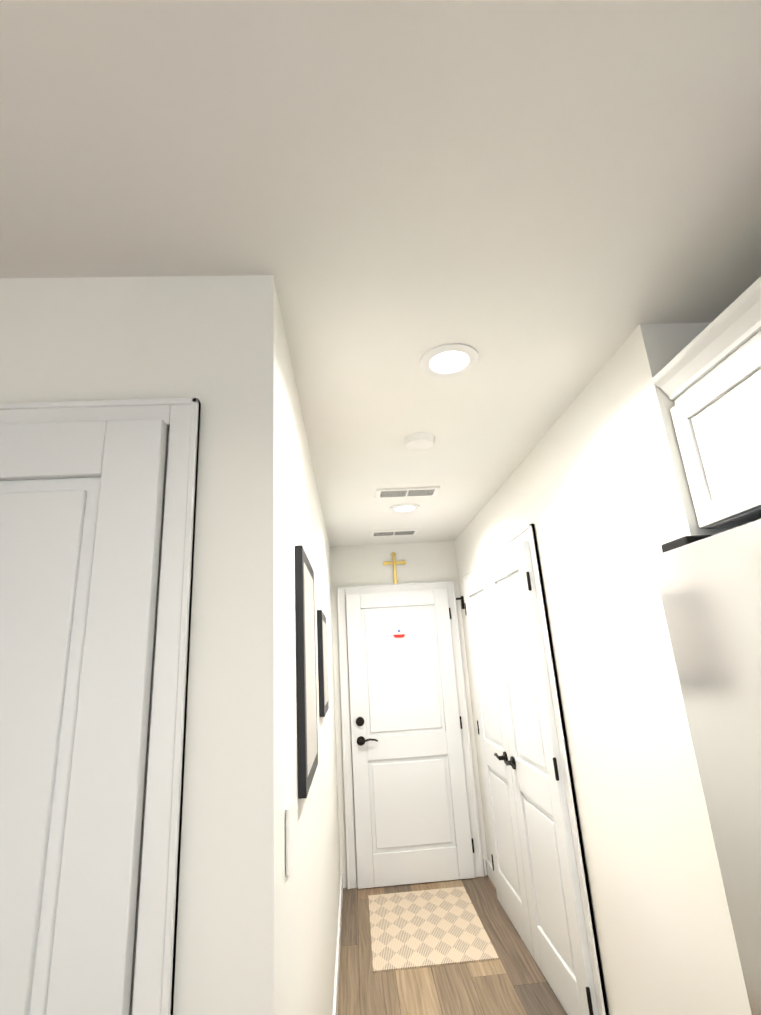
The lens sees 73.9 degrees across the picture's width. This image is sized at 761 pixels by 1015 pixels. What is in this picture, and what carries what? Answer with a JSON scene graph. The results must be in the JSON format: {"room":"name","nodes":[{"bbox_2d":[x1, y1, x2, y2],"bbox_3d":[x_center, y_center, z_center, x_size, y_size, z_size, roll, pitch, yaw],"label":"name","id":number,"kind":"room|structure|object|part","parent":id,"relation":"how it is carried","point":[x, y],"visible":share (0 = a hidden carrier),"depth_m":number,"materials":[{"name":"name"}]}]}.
{"room":"kitchen","nodes":[
{"label":"kitchen","id":0,"kind":"room"},
{"bbox_2d":[0,276,231,1014],"bbox_3d":[-1.777,0.680,0.833,2.983,2.440,0.100,-2,-17,-4],"label":"wall","id":1,"kind":"structure","parent":0,"point":[99,338],"depth_m":1.13,"materials":[{"name":"paint"}]},
{"bbox_2d":[0,419,167,1014],"bbox_3d":[-0.810,0.799,0.738,0.830,2.032,0.085,-2,-17,-4],"label":"door","id":2,"kind":"structure","parent":1,"relation":"in","point":[81,503],"depth_m":0.90,"materials":[{"name":"white wood"}]},
{"bbox_2d":[0,398,200,1014],"bbox_3d":[-0.814,0.785,0.787,0.958,2.096,0.025,-2,-17,-4],"label":"door frame","id":3,"kind":"structure","parent":1,"relation":"attached to","point":[154,980],"depth_m":0.94,"materials":[{"name":"white wood"}]},
{"bbox_2d":[211,275,339,1014],"bbox_3d":[-0.320,1.050,2.385,0.100,2.440,3.130,-2,-17,-4],"label":"wall","id":4,"kind":"structure","parent":0,"point":[275,939],"depth_m":1.08,"materials":[{"name":"paint"}]},
{"bbox_2d":[286,799,292,875],"bbox_3d":[-0.192,0.689,1.060,0.006,0.120,0.075,-2,-17,-4],"label":"light switch","id":5,"kind":"object","parent":4,"relation":"attached to","point":[289,846],"visible":1,"depth_m":1.04,"materials":[{"name":"white plastic"}]},
{"bbox_2d":[295,545,317,798],"bbox_3d":[-0.228,0.485,1.577,0.021,0.650,0.450,-2,-17,-4],"label":"picture frame","id":6,"kind":"object","parent":4,"relation":"attached to","point":[307,735],"visible":1,"depth_m":1.43,"materials":[{"name":"grey"}]},
{"bbox_2d":[317,610,328,716],"bbox_3d":[-0.273,0.737,2.414,0.021,0.450,0.400,-2,-17,-4],"label":"picture frame","id":7,"kind":"object","parent":4,"relation":"attached to","point":[323,667],"visible":0.93,"depth_m":2.26,"materials":[{"name":"grey"}]},
{"bbox_2d":[332,872,342,1014],"bbox_3d":[-0.191,2.168,2.060,0.015,0.100,3.119,-2,-17,-4],"label":"baseboard","id":8,"kind":"structure","parent":4,"relation":"attached to","point":[336,981],"depth_m":2.61,"materials":[{"name":"white wood"}]},
{"bbox_2d":[0,0,760,546],"bbox_3d":[-0.787,-1.165,-0.779,4.900,0.050,10.650,-2,-17,-4],"label":"ceiling","id":9,"kind":"structure","parent":0,"point":[544,208],"depth_m":1.02,"materials":[{"name":"paint"}]},
{"bbox_2d":[370,529,418,536],"bbox_3d":[0.103,0.193,3.854,0.360,0.013,0.140,-2,-17,-4],"label":"ceiling vent","id":10,"kind":"object","parent":9,"relation":"in","point":[394,532],"visible":1,"depth_m":3.82,"materials":[{"name":"white plastic"}]},
{"bbox_2d":[390,503,419,512],"bbox_3d":[0.156,0.006,3.244,0.190,0.010,0.190,-2,-17,-4],"label":"recessed light","id":11,"kind":"object","parent":9,"relation":"in","point":[405,508],"visible":0.98,"depth_m":3.23,"materials":[{"name":"white plastic"}]},
{"bbox_2d":[375,486,439,497],"bbox_3d":[0.153,-0.086,2.926,0.360,0.013,0.140,-2,-17,-4],"label":"ceiling vent","id":12,"kind":"object","parent":9,"relation":"in","point":[405,492],"visible":0.98,"depth_m":2.90,"materials":[{"name":"white plastic"}]},
{"bbox_2d":[404,432,434,450],"bbox_3d":[0.172,-0.286,2.224,0.136,0.034,0.136,-2,-17,-4],"label":"smoke detector","id":13,"kind":"object","parent":9,"relation":"attached to","point":[419,441],"visible":1,"depth_m":2.19,"materials":[{"name":"white plastic"}]},
{"bbox_2d":[420,343,478,377],"bbox_3d":[0.223,-0.474,1.645,0.190,0.010,0.190,-2,-17,-4],"label":"recessed light","id":14,"kind":"object","parent":9,"relation":"in","point":[449,360],"visible":1,"depth_m":1.64,"materials":[{"name":"white plastic"}]},
{"bbox_2d":[330,541,487,887],"bbox_3d":[0.122,1.496,3.974,1.157,2.440,0.120,-2,-17,-4],"label":"wall","id":15,"kind":"structure","parent":0,"point":[364,565],"depth_m":4.18,"materials":[{"name":"paint"}]},
{"bbox_2d":[383,552,405,583],"bbox_3d":[0.118,0.502,4.199,0.196,0.266,0.020,-2,-17,-4],"label":"cross","id":16,"kind":"object","parent":15,"relation":"hanging from","point":[394,562],"visible":1,"depth_m":4.21,"materials":[{"name":"gold metal"}]},
{"bbox_2d":[337,581,483,888],"bbox_3d":[0.190,1.634,3.859,0.970,2.102,0.025,-2,-17,-4],"label":"door frame","id":17,"kind":"structure","parent":15,"relation":"attached to","point":[449,586],"depth_m":3.86,"materials":[{"name":"white wood"}]},
{"bbox_2d":[346,589,474,888],"bbox_3d":[0.199,1.651,3.810,0.840,2.032,0.085,-2,-17,-4],"label":"door","id":18,"kind":"structure","parent":15,"relation":"in","point":[412,817],"depth_m":3.79,"materials":[{"name":"white wood"}]},
{"bbox_2d":[393,630,404,637],"bbox_3d":[0.147,0.997,4.008,0.100,0.064,0.006,-2,-17,-4],"label":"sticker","id":19,"kind":"object","parent":18,"relation":"hanging from","point":[400,635],"visible":1,"depth_m":4.00,"materials":[{"name":"red paper"}]},
{"bbox_2d":[483,859,486,875],"bbox_3d":[0.748,2.572,3.612,0.018,0.100,0.015,-2,-17,-4],"label":"baseboard","id":20,"kind":"structure","parent":15,"relation":"attached to","point":[485,868],"depth_m":3.61,"materials":[{"name":"white wood"}]},
{"bbox_2d":[338,875,566,1014],"bbox_3d":[-0.636,1.217,-1.489,4.900,0.050,10.650,-2,-17,-4],"label":"floor","id":21,"kind":"structure","parent":0,"point":[512,980],"depth_m":2.49,"materials":[{"name":"brown wood"}]},
{"bbox_2d":[368,886,498,972],"bbox_3d":[0.264,2.467,2.999,0.650,0.008,0.860,-2,-17,-4],"label":"area rug","id":22,"kind":"object","parent":21,"relation":"on","point":[425,928],"visible":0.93,"depth_m":2.91,"materials":[{"name":"beige fabric"}]},
{"bbox_2d":[653,519,760,1014],"bbox_3d":[1.092,0.789,0.637,0.823,1.742,0.890,-2,-17,-4],"label":"fridge","id":23,"kind":"object","parent":21,"relation":"on","point":[710,589],"visible":1,"depth_m":1.04,"materials":[{"name":"grey"}]},
{"bbox_2d":[454,323,759,1014],"bbox_3d":[1.154,1.035,2.648,0.760,2.440,3.030,-2,-17,-4],"label":"wall","id":24,"kind":"structure","parent":0,"point":[594,488],"depth_m":1.67,"materials":[{"name":"paint"}]},
{"bbox_2d":[456,596,464,608],"bbox_3d":[0.636,0.762,4.041,0.058,0.100,0.030,-2,-17,-4],"label":"latch","id":25,"kind":"object","parent":24,"relation":"attached to","point":[461,598],"visible":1,"depth_m":4.04,"materials":[{"name":"black metal"}]},
{"bbox_2d":[486,860,495,887],"bbox_3d":[0.773,2.527,3.469,0.015,0.100,0.280,-2,-17,-4],"label":"baseboard","id":26,"kind":"structure","parent":24,"relation":"attached to","point":[491,874],"depth_m":3.50,"materials":[{"name":"white wood"}]},
{"bbox_2d":[463,566,534,959],"bbox_3d":[0.696,1.439,3.203,0.085,2.032,0.707,-2,-17,-4],"label":"closet door","id":27,"kind":"structure","parent":24,"relation":"in","point":[507,863],"depth_m":3.14,"materials":[{"name":"white wood"}]},
{"bbox_2d":[463,524,609,1014],"bbox_3d":[0.755,1.305,2.874,0.025,2.102,1.540,-2,-17,-4],"label":"door frame","id":28,"kind":"structure","parent":24,"relation":"attached to","point":[528,532],"depth_m":2.16,"materials":[{"name":"white wood"}]},
{"bbox_2d":[487,540,598,1014],"bbox_3d":[0.733,1.233,2.522,0.085,2.032,0.707,-2,-17,-4],"label":"closet door","id":29,"kind":"structure","parent":24,"relation":"in","point":[559,938],"depth_m":2.41,"materials":[{"name":"white wood"}]},
{"bbox_2d":[652,276,760,528],"bbox_3d":[1.156,-0.312,0.976,0.611,0.438,0.933,-2,-17,-4],"label":"upper cabinet","id":30,"kind":"object","parent":24,"relation":"attached to","point":[716,414],"depth_m":1.24,"materials":[{"name":"white wood"}]},
{"bbox_3d":[0.980,-0.487,0.993,0.338,0.070,0.983,-2,-17,-4],"label":"cab mounted crown","id":31,"kind":"part","parent":30,"relation":"part of","materials":[{"name":"white wood"}]}
]}

